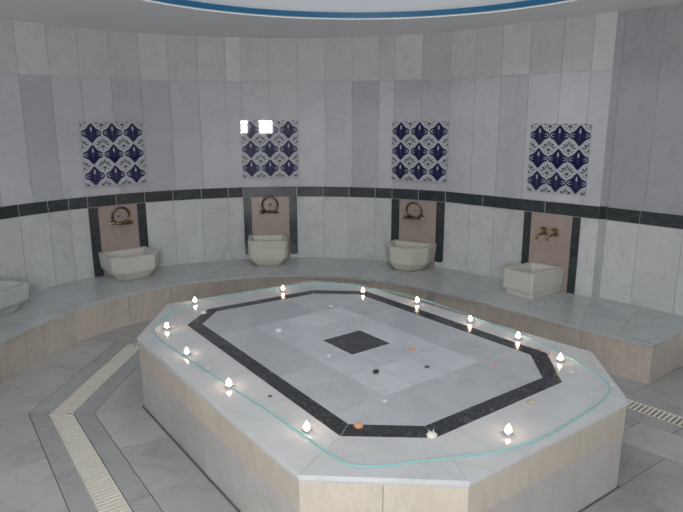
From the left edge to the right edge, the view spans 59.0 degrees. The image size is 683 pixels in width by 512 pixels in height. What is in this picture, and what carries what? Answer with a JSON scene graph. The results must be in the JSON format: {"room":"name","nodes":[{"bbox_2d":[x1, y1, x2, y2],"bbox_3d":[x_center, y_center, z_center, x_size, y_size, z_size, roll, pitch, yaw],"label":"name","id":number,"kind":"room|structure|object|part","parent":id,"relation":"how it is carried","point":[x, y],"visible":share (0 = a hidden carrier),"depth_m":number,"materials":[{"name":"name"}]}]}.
{"room":"spa","nodes":[
{"label":"spa","id":0,"kind":"room"},
{"bbox_2d":[0,11,625,296],"bbox_3d":[-0.395,-0.813,5.802,5.370,2.600,1.758,0,13,0],"label":"wall","id":1,"kind":"structure","parent":0,"point":[190,95],"depth_m":5.83,"materials":[{"name":"stone"}]},
{"bbox_2d":[79,122,145,186],"bbox_3d":[-2.180,-0.978,5.788,0.591,0.593,0.011,-11,17,-39],"label":"tile panel","id":2,"kind":"object","parent":1,"relation":"attached to","point":[96,138],"visible":1,"depth_m":5.77,"materials":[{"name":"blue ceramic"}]},
{"bbox_2d":[88,203,148,276],"bbox_3d":[-2.188,-0.165,5.979,0.558,0.673,0.014,-11,17,-39],"label":"panel","id":3,"kind":"object","parent":1,"relation":"attached to","point":[104,238],"visible":0.52,"depth_m":5.93,"materials":[{"name":"beige stone"}]},
{"bbox_2d":[109,206,133,226],"bbox_3d":[-2.161,-0.391,5.894,0.238,0.194,0.089,-11,17,-39],"label":"tap","id":4,"kind":"object","parent":3,"relation":"attached to","point":[113,222],"visible":1,"depth_m":5.88,"materials":[{"name":"gold metal"}]},
{"bbox_3d":[-2.146,-0.390,5.877,0.186,0.187,0.045,-11,17,-39],"label":"spout","id":5,"kind":"part","parent":4,"relation":"part of","materials":[{"name":"gold metal"}]},
{"bbox_2d":[240,120,297,177],"bbox_3d":[-0.757,-1.129,6.381,0.593,0.593,0.010,-2,13,-6],"label":"tile panel","id":6,"kind":"object","parent":1,"relation":"attached to","point":[256,136],"visible":1,"depth_m":6.38,"materials":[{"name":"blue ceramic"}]},
{"bbox_2d":[243,197,297,258],"bbox_3d":[-0.768,-0.305,6.578,0.572,0.673,0.014,-2,13,-6],"label":"panel","id":7,"kind":"object","parent":1,"relation":"attached to","point":[262,224],"visible":0.74,"depth_m":6.56,"materials":[{"name":"beige stone"}]},
{"bbox_2d":[259,197,280,214],"bbox_3d":[-0.768,-0.545,6.478,0.238,0.194,0.089,-2,13,-6],"label":"tap","id":8,"kind":"object","parent":7,"relation":"attached to","point":[275,210],"visible":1,"depth_m":6.47,"materials":[{"name":"gold metal"}]},
{"bbox_2d":[0,187,606,218],"bbox_3d":[-0.349,-0.524,5.767,5.105,0.107,1.564,0,13,0],"label":"trim","id":9,"kind":"structure","parent":1,"relation":"attached to","point":[586,211],"depth_m":5.98,"materials":[{"name":"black stone"}]},
{"bbox_2d":[154,0,563,17],"bbox_3d":[0.147,-1.611,3.297,3.575,0.041,3.575,0,13,0],"label":"trim","id":10,"kind":"structure","parent":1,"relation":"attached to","point":[178,2],"depth_m":4.85,"materials":[{"name":"blue paint"}]},
{"bbox_2d":[391,199,444,266],"bbox_3d":[0.784,-0.241,6.281,0.579,0.673,0.013,7,15,28],"label":"panel","id":11,"kind":"object","parent":1,"relation":"attached to","point":[430,230],"visible":0.62,"depth_m":6.24,"materials":[{"name":"beige stone"}]},
{"bbox_2d":[403,202,423,220],"bbox_3d":[0.750,-0.464,6.199,0.238,0.194,0.089,7,15,28],"label":"tap","id":12,"kind":"object","parent":11,"relation":"attached to","point":[409,216],"visible":1,"depth_m":6.19,"materials":[{"name":"gold metal"}]},
{"bbox_2d":[391,121,448,181],"bbox_3d":[0.783,-1.053,6.084,0.601,0.593,0.010,7,15,28],"label":"tile panel","id":13,"kind":"object","parent":1,"relation":"attached to","point":[408,153],"visible":1,"depth_m":6.08,"materials":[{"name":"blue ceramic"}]},
{"bbox_2d":[521,211,580,293],"bbox_3d":[1.847,-0.037,5.376,0.517,0.673,0.014,12,18,43],"label":"panel","id":14,"kind":"object","parent":1,"relation":"attached to","point":[561,250],"visible":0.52,"depth_m":5.33,"materials":[{"name":"beige stone"}]},
{"bbox_2d":[535,226,547,238],"bbox_3d":[1.768,-0.204,5.328,0.076,0.112,0.123,12,18,43],"label":"tap","id":15,"kind":"object","parent":14,"relation":"attached to","point":[545,232],"visible":1,"depth_m":5.32,"materials":[{"name":"gold metal"}]},
{"bbox_3d":[1.765,-0.185,5.337,0.130,0.070,0.045,-9,16,-34],"label":"spout","id":16,"kind":"part","parent":15,"relation":"part of","materials":[{"name":"gold metal"}]},
{"bbox_2d":[546,228,558,240],"bbox_3d":[1.840,-0.189,5.259,0.076,0.112,0.123,12,18,43],"label":"tap","id":17,"kind":"object","parent":14,"relation":"attached to","point":[555,234],"visible":1,"depth_m":5.25,"materials":[{"name":"gold metal"}]},
{"bbox_3d":[1.836,-0.170,5.269,0.130,0.070,0.045,-9,16,-34],"label":"spout","id":18,"kind":"part","parent":17,"relation":"part of","materials":[{"name":"gold metal"}]},
{"bbox_2d":[527,123,591,195],"bbox_3d":[1.856,-0.832,5.179,0.535,0.593,0.010,12,18,43],"label":"tile panel","id":19,"kind":"object","parent":1,"relation":"attached to","point":[563,170],"visible":1,"depth_m":5.17,"materials":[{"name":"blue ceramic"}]},
{"bbox_2d":[0,320,682,511],"bbox_3d":[0.752,1.336,2.360,7.291,0.060,9.204,0,13,0],"label":"floor","id":20,"kind":"structure","parent":0,"point":[152,472],"depth_m":3.40,"materials":[{"name":"tile"}]},
{"bbox_2d":[49,413,131,511],"bbox_3d":[-1.096,1.196,2.883,0.133,0.011,2.369,-9,16,-35],"label":"drain grate","id":21,"kind":"object","parent":20,"relation":"on","point":[103,491],"visible":1,"depth_m":3.20,"materials":[{"name":"beige plastic"}]},
{"bbox_2d":[50,345,138,413],"bbox_3d":[-1.719,0.862,4.352,0.144,0.011,1.160,1,13,4],"label":"drain grate","id":22,"kind":"object","parent":20,"relation":"on","point":[81,394],"visible":0.99,"depth_m":4.22,"materials":[{"name":"beige plastic"}]},
{"bbox_2d":[0,257,682,384],"bbox_3d":[-0.481,0.532,5.087,5.876,0.296,3.431,-4,13,-17],"label":"bench","id":23,"kind":"object","parent":20,"relation":"on","point":[644,345],"visible":0.85,"depth_m":5.11,"materials":[{"name":"stone"}]},
{"bbox_2d":[0,280,28,316],"bbox_3d":[-2.788,0.365,4.699,0.441,0.215,0.570,3,13,14],"label":"stone basin","id":24,"kind":"object","parent":23,"relation":"on","point":[13,294],"visible":1,"depth_m":4.75,"materials":[{"name":"stone"}]},
{"bbox_2d":[98,246,158,280],"bbox_3d":[-2.037,0.084,5.863,0.476,0.240,0.431,-11,17,-39],"label":"stone basin","id":25,"kind":"object","parent":23,"relation":"on","point":[134,263],"visible":1,"depth_m":5.74,"materials":[{"name":"stone"}]},
{"bbox_2d":[248,234,287,265],"bbox_3d":[-0.780,-0.063,6.428,0.412,0.268,0.374,-2,13,-6],"label":"stone basin","id":26,"kind":"object","parent":23,"relation":"on","point":[268,249],"visible":1,"depth_m":6.26,"materials":[{"name":"stone"}]},
{"bbox_2d":[385,239,436,270],"bbox_3d":[0.678,0.005,6.157,0.474,0.248,0.391,7,15,28],"label":"stone basin","id":27,"kind":"object","parent":23,"relation":"on","point":[403,255],"visible":1,"depth_m":6.02,"materials":[{"name":"stone"}]},
{"bbox_2d":[503,262,563,298],"bbox_3d":[1.675,0.210,5.303,0.447,0.225,0.316,-10,16,-36],"label":"stone basin","id":28,"kind":"object","parent":23,"relation":"on","point":[529,280],"visible":1,"depth_m":5.20,"materials":[{"name":"stone"}]},
{"bbox_2d":[137,281,628,511],"bbox_3d":[0.059,0.752,3.733,2.041,0.468,2.856,-10,16,-36],"label":"platform","id":29,"kind":"object","parent":20,"relation":"on","point":[257,460],"visible":0.98,"depth_m":2.96,"materials":[{"name":"grey stone"}]},
{"bbox_2d":[163,322,169,329],"bbox_3d":[-1.132,0.451,3.911,0.043,0.046,0.043,-2,13,-9],"label":"tealight","id":30,"kind":"object","parent":29,"relation":"on","point":[166,327],"visible":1,"depth_m":3.90,"materials":[{"name":"beige wax"}]},
{"bbox_2d":[183,347,190,355],"bbox_3d":[-0.892,0.548,3.480,0.043,0.046,0.043,6,14,24],"label":"tealight","id":31,"kind":"object","parent":29,"relation":"on","point":[187,352],"visible":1,"depth_m":3.47,"materials":[{"name":"beige wax"}]},
{"bbox_2d":[225,379,232,388],"bbox_3d":[-0.571,0.643,3.064,0.043,0.046,0.043,9,16,36],"label":"tealight","id":32,"kind":"object","parent":29,"relation":"on","point":[228,384],"visible":1,"depth_m":3.06,"materials":[{"name":"beige wax"}]},
{"bbox_2d":[302,421,311,432],"bbox_3d":[-0.151,0.741,2.630,0.043,0.046,0.043,6,14,25],"label":"tealight","id":33,"kind":"object","parent":29,"relation":"on","point":[306,428],"visible":1,"depth_m":2.62,"materials":[{"name":"beige wax"}]},
{"bbox_2d":[302,426,311,432],"bbox_3d":[-0.151,0.756,2.634,0.043,0.015,0.043,6,14,26],"label":"candle","id":34,"kind":"object","parent":33,"relation":"on","point":[306,429],"depth_m":2.62,"materials":[{"name":"white wax"}]},
{"bbox_2d":[354,422,362,428],"bbox_3d":[0.075,0.746,2.674,0.044,0.016,0.046,-9,16,-35],"label":"seashell","id":35,"kind":"object","parent":29,"relation":"on","point":[357,425],"visible":1,"depth_m":2.66,"materials":[{"name":"orange"}]},
{"bbox_2d":[154,284,610,467],"bbox_3d":[0.101,0.518,3.689,1.867,0.007,2.749,-10,16,-38],"label":"cord","id":36,"kind":"object","parent":29,"relation":"on","point":[569,422],"visible":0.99,"depth_m":2.87,"materials":[{"name":"teal plastic"}]},
{"bbox_2d":[426,429,437,438],"bbox_3d":[0.389,0.759,2.590,0.049,0.026,0.051,8,15,32],"label":"seashell","id":37,"kind":"object","parent":29,"relation":"on","point":[431,434],"visible":1,"depth_m":2.58,"materials":[{"name":"white"}]},
{"bbox_2d":[467,315,472,322],"bbox_3d":[0.859,0.418,4.031,0.043,0.046,0.043,-5,14,-19],"label":"tealight","id":38,"kind":"object","parent":29,"relation":"on","point":[469,320],"visible":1,"depth_m":4.02,"materials":[{"name":"beige wax"}]},
{"bbox_2d":[503,424,512,435],"bbox_3d":[0.719,0.746,2.601,0.043,0.046,0.043,-7,15,-29],"label":"tealight","id":39,"kind":"object","parent":29,"relation":"on","point":[507,431],"visible":1,"depth_m":2.59,"materials":[{"name":"beige wax"}]},
{"bbox_2d":[503,428,512,435],"bbox_3d":[0.719,0.761,2.605,0.043,0.015,0.043,-7,15,-28],"label":"candle","id":40,"kind":"object","parent":39,"relation":"on","point":[507,431],"depth_m":2.59,"materials":[{"name":"white wax"}]},
{"bbox_2d":[514,332,521,339],"bbox_3d":[1.088,0.489,3.719,0.043,0.046,0.043,-10,16,-37],"label":"tealight","id":41,"kind":"object","parent":29,"relation":"on","point":[517,337],"visible":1,"depth_m":3.71,"materials":[{"name":"beige wax"}]},
{"bbox_2d":[527,399,535,404],"bbox_3d":[0.910,0.695,2.888,0.044,0.015,0.042,-3,13,-11],"label":"seashell","id":42,"kind":"object","parent":29,"relation":"on","point":[530,401],"visible":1,"depth_m":2.88,"materials":[{"name":"beige"}]},
{"bbox_2d":[556,353,563,361],"bbox_3d":[1.225,0.566,3.381,0.043,0.046,0.043,12,17,42],"label":"tealight","id":43,"kind":"object","parent":29,"relation":"on","point":[559,358],"visible":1,"depth_m":3.37,"materials":[{"name":"beige wax"}]},
{"bbox_2d":[626,399,682,426],"bbox_3d":[1.812,0.947,3.938,0.134,0.011,4.296,-11,17,-41],"label":"drain grate","id":44,"kind":"object","parent":20,"relation":"on","point":[644,407],"visible":0.13,"depth_m":3.78,"materials":[{"name":"beige plastic"}]},
{"bbox_2d":[0,0,682,37],"bbox_3d":[0.386,-1.225,1.746,6.317,0.008,9.550,0,13,0],"label":"ceiling","id":45,"kind":"structure","parent":0,"point":[143,16],"depth_m":5.00,"materials":[{"name":"white paint"}]},
{"bbox_2d":[149,0,568,18],"bbox_3d":[0.145,-2.185,3.166,3.767,1.232,3.767,0,13,0],"label":"dome","id":46,"kind":"object","parent":45,"relation":"attached to","point":[289,5],"visible":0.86,"depth_m":4.94,"materials":[{"name":"grey paint"}]},
{"bbox_2d":[599,4,682,315],"bbox_3d":[3.329,0.188,1.386,1.128,2.600,7.792,-2,13,-8],"label":"wall","id":47,"kind":"structure","parent":0,"point":[642,262],"depth_m":4.71,"materials":[{"name":"stone"}]}
]}

